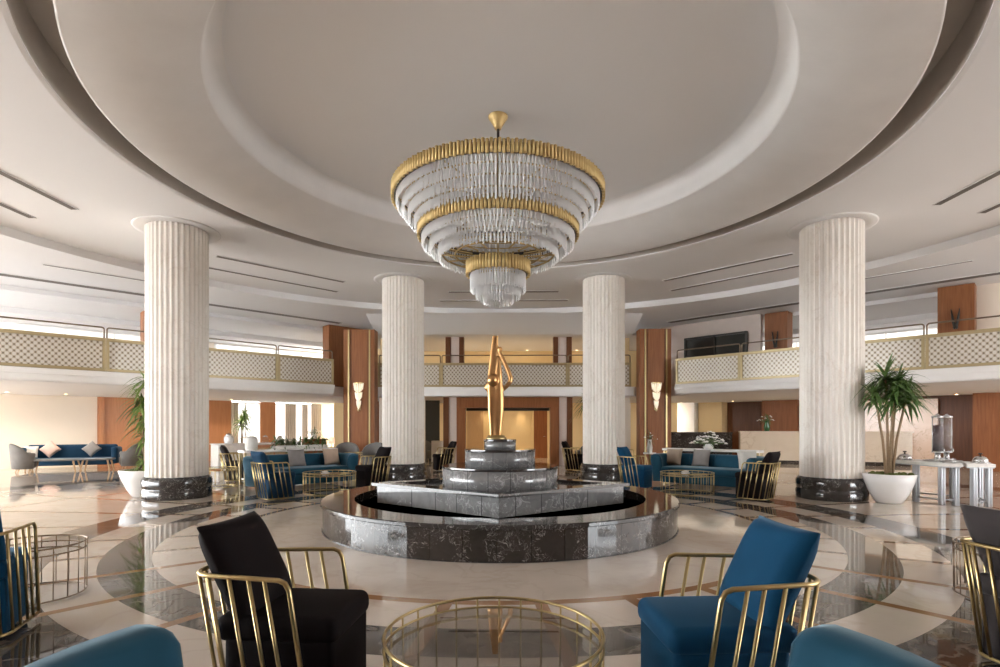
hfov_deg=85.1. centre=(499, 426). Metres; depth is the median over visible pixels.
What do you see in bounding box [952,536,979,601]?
table
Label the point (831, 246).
fluted column
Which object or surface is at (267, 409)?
wall pier
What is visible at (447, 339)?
trim
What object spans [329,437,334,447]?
table lamp
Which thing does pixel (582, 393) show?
dracaena
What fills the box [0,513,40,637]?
armchair
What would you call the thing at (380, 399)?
wall
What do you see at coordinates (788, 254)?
ceiling air slot
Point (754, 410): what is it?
door
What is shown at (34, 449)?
cushion
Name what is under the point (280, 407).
window
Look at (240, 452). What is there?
console table
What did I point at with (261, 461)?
cushion
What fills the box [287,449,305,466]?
cushion
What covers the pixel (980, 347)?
balustrade panel
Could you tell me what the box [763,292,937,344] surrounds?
wall
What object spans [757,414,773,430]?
flower arrangement
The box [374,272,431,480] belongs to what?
fluted column
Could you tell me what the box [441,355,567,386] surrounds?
balustrade panel
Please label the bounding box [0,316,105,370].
balustrade panel
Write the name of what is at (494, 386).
bronze statue
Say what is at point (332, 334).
pier
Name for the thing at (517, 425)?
wall
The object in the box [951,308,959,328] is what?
wall ornament
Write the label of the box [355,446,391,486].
armchair
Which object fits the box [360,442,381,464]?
tub chair
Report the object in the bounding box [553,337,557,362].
trim
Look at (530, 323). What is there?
ceiling
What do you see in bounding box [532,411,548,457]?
door
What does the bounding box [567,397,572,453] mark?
trim
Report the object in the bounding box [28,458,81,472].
table
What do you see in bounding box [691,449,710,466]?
cushion
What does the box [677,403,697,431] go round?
panel
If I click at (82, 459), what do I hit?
table
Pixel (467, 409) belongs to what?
trim
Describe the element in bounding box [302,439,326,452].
stand
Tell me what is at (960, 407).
wall
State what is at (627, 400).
wall
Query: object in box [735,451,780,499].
armchair
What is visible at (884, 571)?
floor
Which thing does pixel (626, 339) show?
wall
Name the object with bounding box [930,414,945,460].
dispenser
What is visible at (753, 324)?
wall
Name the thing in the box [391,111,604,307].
chandelier
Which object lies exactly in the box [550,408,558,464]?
trim
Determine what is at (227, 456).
cushion
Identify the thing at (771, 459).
cushion
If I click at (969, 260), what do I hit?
ceiling air slot
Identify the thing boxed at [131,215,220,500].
fluted column
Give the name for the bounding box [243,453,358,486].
curved sofa
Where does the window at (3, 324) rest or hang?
in the wall at (25, 420)
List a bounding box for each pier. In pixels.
[140,311,144,341]
[258,402,275,442]
[323,325,356,386]
[343,329,377,464]
[636,329,670,464]
[765,311,792,349]
[938,283,976,332]
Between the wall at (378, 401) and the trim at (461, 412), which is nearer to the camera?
the trim at (461, 412)
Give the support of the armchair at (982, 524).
on the floor
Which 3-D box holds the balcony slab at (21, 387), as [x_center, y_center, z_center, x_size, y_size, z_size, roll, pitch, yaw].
[0.081,-1.280,14.410,29.500,0.340,29.500,0,0,-44]
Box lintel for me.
[456,397,558,407]
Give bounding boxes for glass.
[425,400,439,460]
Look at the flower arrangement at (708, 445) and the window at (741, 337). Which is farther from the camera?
the window at (741, 337)
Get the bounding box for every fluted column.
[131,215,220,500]
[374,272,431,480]
[575,272,632,480]
[787,212,878,501]
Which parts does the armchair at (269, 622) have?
arm rail, seat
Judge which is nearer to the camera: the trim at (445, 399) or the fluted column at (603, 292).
the fluted column at (603, 292)
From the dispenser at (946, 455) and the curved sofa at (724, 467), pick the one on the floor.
the curved sofa at (724, 467)
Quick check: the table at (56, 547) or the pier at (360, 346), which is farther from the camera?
the pier at (360, 346)
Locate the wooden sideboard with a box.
[250,444,287,455]
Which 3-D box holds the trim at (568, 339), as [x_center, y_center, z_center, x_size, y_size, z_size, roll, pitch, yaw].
[2.627,-2.450,20.841,0.200,2.000,0.350,0,0,1]
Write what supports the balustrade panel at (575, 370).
on the balcony slab at (21, 387)
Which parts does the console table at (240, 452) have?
leg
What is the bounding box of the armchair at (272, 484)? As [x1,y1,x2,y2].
[250,451,294,499]
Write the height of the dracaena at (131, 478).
2.829 m
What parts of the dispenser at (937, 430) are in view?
rod, lid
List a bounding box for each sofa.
[22,444,121,470]
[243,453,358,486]
[650,453,763,487]
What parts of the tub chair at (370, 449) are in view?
seat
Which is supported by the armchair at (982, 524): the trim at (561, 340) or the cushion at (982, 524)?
the cushion at (982, 524)
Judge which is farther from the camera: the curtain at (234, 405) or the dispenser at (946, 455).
the curtain at (234, 405)
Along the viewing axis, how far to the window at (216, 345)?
24.50 m
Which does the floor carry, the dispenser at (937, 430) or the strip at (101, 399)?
the strip at (101, 399)
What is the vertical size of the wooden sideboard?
0.740 m
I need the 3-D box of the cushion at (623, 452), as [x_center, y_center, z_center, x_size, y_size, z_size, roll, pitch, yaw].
[3.001,0.715,12.982,0.298,0.472,0.500,0,0,38]
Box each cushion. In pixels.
[0,513,6,559]
[24,446,38,457]
[39,441,60,457]
[82,441,101,456]
[197,511,291,619]
[219,445,231,461]
[251,451,273,473]
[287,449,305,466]
[322,448,339,464]
[372,446,390,465]
[445,441,456,454]
[561,441,571,454]
[617,447,634,465]
[667,448,682,464]
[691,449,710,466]
[719,515,820,631]
[737,451,756,468]
[758,451,780,473]
[960,504,999,576]
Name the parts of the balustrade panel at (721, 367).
handrail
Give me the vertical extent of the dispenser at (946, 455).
0.900 m
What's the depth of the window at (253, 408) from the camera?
24.26 m
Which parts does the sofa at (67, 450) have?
backrest, seat, armrest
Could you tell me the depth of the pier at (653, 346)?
19.08 m
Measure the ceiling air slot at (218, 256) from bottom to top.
0.016 m
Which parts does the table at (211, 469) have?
glass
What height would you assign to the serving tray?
0.028 m
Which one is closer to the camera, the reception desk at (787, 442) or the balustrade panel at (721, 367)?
the balustrade panel at (721, 367)
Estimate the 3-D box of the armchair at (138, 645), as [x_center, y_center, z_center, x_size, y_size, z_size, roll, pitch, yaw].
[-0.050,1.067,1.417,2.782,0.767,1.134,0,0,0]
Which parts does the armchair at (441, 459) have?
seat, arm rail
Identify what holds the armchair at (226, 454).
on the floor
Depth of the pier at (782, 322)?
18.32 m
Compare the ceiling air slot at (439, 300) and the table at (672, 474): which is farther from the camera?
the ceiling air slot at (439, 300)
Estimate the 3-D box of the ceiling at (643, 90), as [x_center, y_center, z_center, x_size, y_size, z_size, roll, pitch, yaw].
[0.000,-4.875,8.400,7.720,0.189,7.720,0,0,0]
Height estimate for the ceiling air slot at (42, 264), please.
0.016 m
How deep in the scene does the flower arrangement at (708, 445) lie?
14.30 m
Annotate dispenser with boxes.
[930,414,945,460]
[941,414,953,459]
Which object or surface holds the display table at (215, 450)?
on the floor
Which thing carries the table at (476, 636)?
on the floor
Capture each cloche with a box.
[896,451,913,460]
[970,453,989,463]
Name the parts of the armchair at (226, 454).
arm rail, seat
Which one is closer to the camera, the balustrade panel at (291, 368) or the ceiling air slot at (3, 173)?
the ceiling air slot at (3, 173)
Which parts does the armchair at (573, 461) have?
arm rail, seat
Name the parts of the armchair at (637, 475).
arm rail, seat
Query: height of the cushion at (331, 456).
0.421 m
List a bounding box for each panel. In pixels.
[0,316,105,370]
[97,397,142,465]
[106,327,277,380]
[278,345,333,384]
[378,355,440,386]
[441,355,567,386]
[467,411,482,447]
[568,355,630,386]
[675,343,739,383]
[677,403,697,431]
[698,402,726,431]
[740,324,924,379]
[762,400,798,430]
[925,315,999,368]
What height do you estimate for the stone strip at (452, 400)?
2.560 m
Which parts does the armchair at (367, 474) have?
seat, arm rail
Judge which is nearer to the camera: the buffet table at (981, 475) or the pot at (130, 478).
the buffet table at (981, 475)
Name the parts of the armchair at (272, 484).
seat, rail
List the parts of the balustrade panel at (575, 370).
handrail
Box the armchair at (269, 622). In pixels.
[196,511,368,666]
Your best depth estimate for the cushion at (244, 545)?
2.70 m
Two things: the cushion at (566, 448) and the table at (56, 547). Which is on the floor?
the table at (56, 547)
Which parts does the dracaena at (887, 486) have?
crown, crown, crown, crown, crown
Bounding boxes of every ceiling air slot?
[0,169,78,209]
[0,202,36,218]
[0,273,342,323]
[42,264,144,280]
[209,267,338,291]
[215,255,345,282]
[439,300,567,300]
[448,291,558,292]
[662,253,793,281]
[667,271,999,322]
[669,265,798,290]
[865,260,972,278]
[933,170,999,204]
[977,203,999,213]
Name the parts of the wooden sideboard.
cabinet door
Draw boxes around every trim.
[0,366,334,393]
[6,0,993,266]
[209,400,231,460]
[378,387,634,395]
[443,397,448,453]
[445,337,450,362]
[451,337,458,362]
[457,408,465,462]
[459,337,464,362]
[466,408,548,410]
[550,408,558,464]
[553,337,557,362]
[558,337,565,362]
[566,337,571,362]
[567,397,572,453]
[674,365,999,393]
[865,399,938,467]
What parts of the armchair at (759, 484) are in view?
seat, rail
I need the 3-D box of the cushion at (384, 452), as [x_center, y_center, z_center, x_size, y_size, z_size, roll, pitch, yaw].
[-2.820,0.715,12.994,0.298,0.472,0.500,0,0,-42]
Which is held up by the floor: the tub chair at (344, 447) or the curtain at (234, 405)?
the tub chair at (344, 447)
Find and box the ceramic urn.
[245,436,257,449]
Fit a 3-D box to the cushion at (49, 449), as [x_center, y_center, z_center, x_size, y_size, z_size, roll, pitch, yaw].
[-15.350,0.770,18.600,0.622,0.595,0.243,0,0,-24]
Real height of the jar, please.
0.408 m
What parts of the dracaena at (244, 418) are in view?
crown, crown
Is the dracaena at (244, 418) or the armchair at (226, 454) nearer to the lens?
the armchair at (226, 454)
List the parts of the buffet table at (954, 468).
leg, leg, leg, leg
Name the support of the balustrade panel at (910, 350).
on the balcony slab at (21, 387)
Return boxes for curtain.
[231,402,238,442]
[285,403,295,441]
[302,404,307,438]
[311,404,320,438]
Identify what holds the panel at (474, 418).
attached to the wall at (517, 425)
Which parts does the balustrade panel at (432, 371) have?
handrail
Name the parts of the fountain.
skirting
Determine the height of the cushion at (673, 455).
0.421 m
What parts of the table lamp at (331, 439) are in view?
lamp shade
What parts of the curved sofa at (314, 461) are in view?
seat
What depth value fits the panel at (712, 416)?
24.87 m
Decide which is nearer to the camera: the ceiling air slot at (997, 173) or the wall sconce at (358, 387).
the ceiling air slot at (997, 173)
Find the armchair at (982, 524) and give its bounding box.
[960,504,999,663]
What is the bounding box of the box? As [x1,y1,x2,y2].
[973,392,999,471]
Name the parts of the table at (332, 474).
glass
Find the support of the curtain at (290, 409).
hanging from the balcony slab at (21, 387)
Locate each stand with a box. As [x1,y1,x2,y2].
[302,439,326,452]
[643,452,655,464]
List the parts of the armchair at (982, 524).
arm rail, seat, rail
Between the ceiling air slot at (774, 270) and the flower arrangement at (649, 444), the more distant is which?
the flower arrangement at (649, 444)
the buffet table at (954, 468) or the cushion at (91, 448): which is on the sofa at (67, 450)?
the cushion at (91, 448)
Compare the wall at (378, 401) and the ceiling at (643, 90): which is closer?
the ceiling at (643, 90)
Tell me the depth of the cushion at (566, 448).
17.87 m
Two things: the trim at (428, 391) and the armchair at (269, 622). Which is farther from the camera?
the trim at (428, 391)
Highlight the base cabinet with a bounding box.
[431,441,442,461]
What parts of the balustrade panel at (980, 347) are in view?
handrail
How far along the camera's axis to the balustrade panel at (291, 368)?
18.07 m
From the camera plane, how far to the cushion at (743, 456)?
12.75 m
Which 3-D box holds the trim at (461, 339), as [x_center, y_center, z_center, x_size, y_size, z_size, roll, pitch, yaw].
[-1.463,-2.450,20.896,0.180,2.000,0.350,0,0,1]
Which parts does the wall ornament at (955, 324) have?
blade, blade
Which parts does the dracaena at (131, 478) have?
crown, crown, crown, crown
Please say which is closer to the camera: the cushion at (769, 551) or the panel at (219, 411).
the cushion at (769, 551)
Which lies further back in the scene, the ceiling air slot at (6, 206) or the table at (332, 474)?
the table at (332, 474)
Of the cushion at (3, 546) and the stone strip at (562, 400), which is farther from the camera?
the stone strip at (562, 400)
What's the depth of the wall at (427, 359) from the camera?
24.59 m
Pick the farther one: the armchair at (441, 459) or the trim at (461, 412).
the trim at (461, 412)
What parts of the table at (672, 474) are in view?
glass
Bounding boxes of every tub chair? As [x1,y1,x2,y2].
[9,444,36,472]
[119,444,141,469]
[336,442,358,453]
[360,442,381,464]
[425,440,430,461]
[575,446,582,453]
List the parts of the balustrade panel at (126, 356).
handrail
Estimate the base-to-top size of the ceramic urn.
0.350 m
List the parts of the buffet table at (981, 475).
leg, leg, leg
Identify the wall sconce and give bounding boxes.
[353,382,363,410]
[651,382,661,410]
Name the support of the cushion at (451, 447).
on the armchair at (441, 459)
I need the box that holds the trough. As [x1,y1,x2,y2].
[268,434,329,453]
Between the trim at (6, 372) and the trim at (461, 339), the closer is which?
the trim at (6, 372)
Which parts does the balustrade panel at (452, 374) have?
handrail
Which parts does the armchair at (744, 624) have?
seat, arm rail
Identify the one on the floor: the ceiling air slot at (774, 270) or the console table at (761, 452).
the console table at (761, 452)
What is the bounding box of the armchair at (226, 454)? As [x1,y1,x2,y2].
[219,445,243,480]
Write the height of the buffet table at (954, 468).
0.775 m
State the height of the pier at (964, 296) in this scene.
2.400 m
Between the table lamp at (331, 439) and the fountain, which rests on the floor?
the fountain
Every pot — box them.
[118,469,144,497]
[862,472,917,503]
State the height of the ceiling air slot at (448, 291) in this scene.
0.016 m
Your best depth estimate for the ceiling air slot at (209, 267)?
14.97 m
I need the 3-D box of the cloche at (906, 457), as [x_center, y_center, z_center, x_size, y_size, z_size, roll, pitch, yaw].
[8.170,0.581,11.000,0.325,0.188,0.325,0,0,0]
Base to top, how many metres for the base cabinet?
0.860 m
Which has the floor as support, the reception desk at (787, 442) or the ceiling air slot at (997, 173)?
the reception desk at (787, 442)
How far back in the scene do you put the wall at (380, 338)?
21.06 m
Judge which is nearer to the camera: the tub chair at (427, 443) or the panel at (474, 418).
the tub chair at (427, 443)
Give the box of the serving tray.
[922,459,962,462]
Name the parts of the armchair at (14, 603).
seat, rail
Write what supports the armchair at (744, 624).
on the floor
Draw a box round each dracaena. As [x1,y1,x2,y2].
[117,364,145,497]
[228,408,252,442]
[567,393,582,423]
[850,353,934,503]
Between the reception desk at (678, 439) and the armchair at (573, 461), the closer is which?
the armchair at (573, 461)
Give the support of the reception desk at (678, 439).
on the floor
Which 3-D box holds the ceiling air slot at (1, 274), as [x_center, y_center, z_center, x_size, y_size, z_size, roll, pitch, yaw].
[-10.327,-3.873,16.140,12.236,0.016,0.324,0,0,-44]
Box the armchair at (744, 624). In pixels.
[638,515,820,666]
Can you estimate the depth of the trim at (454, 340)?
20.77 m
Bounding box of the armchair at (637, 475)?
[617,447,652,487]
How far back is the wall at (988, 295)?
14.82 m
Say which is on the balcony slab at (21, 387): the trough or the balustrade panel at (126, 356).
the balustrade panel at (126, 356)
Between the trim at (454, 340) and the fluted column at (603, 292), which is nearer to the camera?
the fluted column at (603, 292)
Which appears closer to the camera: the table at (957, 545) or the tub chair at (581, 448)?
the table at (957, 545)
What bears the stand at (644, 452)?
on the floor
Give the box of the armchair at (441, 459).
[433,441,456,469]
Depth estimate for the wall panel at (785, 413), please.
22.79 m
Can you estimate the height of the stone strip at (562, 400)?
2.560 m
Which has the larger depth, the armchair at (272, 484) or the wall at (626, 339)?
the wall at (626, 339)
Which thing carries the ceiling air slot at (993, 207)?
attached to the ceiling at (45, 145)
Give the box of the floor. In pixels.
[0,458,999,666]
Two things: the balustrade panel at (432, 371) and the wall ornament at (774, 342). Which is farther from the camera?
the balustrade panel at (432, 371)
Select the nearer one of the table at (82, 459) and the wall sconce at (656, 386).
the table at (82, 459)
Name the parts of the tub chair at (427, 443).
seat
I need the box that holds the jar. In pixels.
[224,433,233,443]
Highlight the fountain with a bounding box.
[320,439,679,562]
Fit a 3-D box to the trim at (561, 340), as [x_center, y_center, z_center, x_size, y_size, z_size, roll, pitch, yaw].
[2.368,-2.450,20.894,0.320,2.000,0.350,0,0,1]
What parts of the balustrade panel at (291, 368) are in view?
handrail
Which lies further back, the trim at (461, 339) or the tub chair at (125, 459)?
the trim at (461, 339)
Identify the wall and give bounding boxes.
[0,342,333,469]
[334,403,676,457]
[378,348,635,386]
[378,401,378,441]
[379,398,424,462]
[380,338,381,362]
[625,338,628,362]
[625,398,630,451]
[661,314,762,385]
[727,395,972,467]
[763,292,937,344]
[977,283,999,329]
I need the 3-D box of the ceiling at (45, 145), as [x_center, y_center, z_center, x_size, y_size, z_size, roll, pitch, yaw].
[0.000,-4.465,8.400,55.000,1.170,55.000,0,0,0]
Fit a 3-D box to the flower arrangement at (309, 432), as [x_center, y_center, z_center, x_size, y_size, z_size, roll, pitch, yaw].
[-7.593,0.296,22.283,0.738,0.645,0.679,0,0,41]
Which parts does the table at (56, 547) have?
glass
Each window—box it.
[0,321,139,340]
[214,343,322,357]
[239,402,259,442]
[276,403,310,444]
[684,331,747,357]
[763,327,937,349]
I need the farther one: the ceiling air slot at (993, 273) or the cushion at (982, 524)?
the ceiling air slot at (993, 273)
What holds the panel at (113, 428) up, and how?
attached to the wall at (25, 420)
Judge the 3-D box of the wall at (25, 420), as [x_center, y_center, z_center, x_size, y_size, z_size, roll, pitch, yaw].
[-13.324,-1.060,22.085,16.400,5.020,0.203,0,0,-44]
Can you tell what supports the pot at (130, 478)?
on the floor
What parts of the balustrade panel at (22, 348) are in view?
handrail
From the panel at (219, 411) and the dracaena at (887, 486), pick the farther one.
the panel at (219, 411)
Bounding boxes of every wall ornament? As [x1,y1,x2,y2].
[772,331,777,347]
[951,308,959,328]
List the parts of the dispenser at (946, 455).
rod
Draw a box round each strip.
[99,397,103,465]
[449,397,456,462]
[559,397,566,464]
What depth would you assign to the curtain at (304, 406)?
25.70 m
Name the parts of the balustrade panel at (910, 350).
handrail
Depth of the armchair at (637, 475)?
12.67 m
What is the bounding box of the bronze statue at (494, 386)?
[484,336,512,439]
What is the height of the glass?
2.560 m
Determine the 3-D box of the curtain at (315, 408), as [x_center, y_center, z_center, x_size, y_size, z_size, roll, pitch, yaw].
[-8.799,0.170,26.110,0.500,2.480,0.102,0,0,-44]
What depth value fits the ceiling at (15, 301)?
18.67 m
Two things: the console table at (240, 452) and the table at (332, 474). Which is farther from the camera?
the console table at (240, 452)
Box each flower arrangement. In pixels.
[306,427,321,438]
[644,430,653,452]
[690,431,727,448]
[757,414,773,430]
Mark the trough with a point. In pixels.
(289, 445)
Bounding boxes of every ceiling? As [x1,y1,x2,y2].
[0,0,999,333]
[0,284,322,352]
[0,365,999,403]
[222,0,777,212]
[366,312,642,350]
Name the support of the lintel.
attached to the balcony slab at (21, 387)
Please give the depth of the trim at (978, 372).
14.58 m
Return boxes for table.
[5,534,87,605]
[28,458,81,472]
[78,458,115,470]
[209,466,237,487]
[211,442,285,466]
[238,448,334,485]
[302,470,355,495]
[382,596,605,666]
[660,470,714,495]
[662,448,763,455]
[895,459,962,505]
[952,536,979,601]
[962,461,995,506]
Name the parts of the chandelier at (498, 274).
frame, underside frame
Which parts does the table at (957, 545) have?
glass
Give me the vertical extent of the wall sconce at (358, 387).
1.007 m
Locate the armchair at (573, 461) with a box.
[561,441,582,469]
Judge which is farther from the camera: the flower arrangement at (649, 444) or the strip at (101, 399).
the strip at (101, 399)
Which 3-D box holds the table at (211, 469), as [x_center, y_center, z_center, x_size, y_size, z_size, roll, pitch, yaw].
[-6.720,1.214,13.150,0.717,0.465,0.717,0,0,0]
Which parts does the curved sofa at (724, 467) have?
seat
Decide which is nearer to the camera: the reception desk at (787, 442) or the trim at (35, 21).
the trim at (35, 21)
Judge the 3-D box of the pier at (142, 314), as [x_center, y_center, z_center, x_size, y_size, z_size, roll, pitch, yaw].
[-11.409,-2.650,17.997,0.740,2.400,0.530,0,0,-44]
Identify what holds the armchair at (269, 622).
on the floor
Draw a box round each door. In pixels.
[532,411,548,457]
[750,406,759,430]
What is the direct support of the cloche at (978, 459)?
on the buffet table at (981, 475)
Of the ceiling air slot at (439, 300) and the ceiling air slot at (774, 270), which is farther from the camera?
the ceiling air slot at (439, 300)
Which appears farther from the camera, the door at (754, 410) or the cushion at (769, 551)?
the door at (754, 410)
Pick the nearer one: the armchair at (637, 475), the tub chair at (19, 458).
the armchair at (637, 475)
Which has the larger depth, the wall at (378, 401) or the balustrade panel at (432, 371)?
the wall at (378, 401)
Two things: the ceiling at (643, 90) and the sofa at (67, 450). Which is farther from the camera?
the sofa at (67, 450)
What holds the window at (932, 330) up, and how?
in the wall

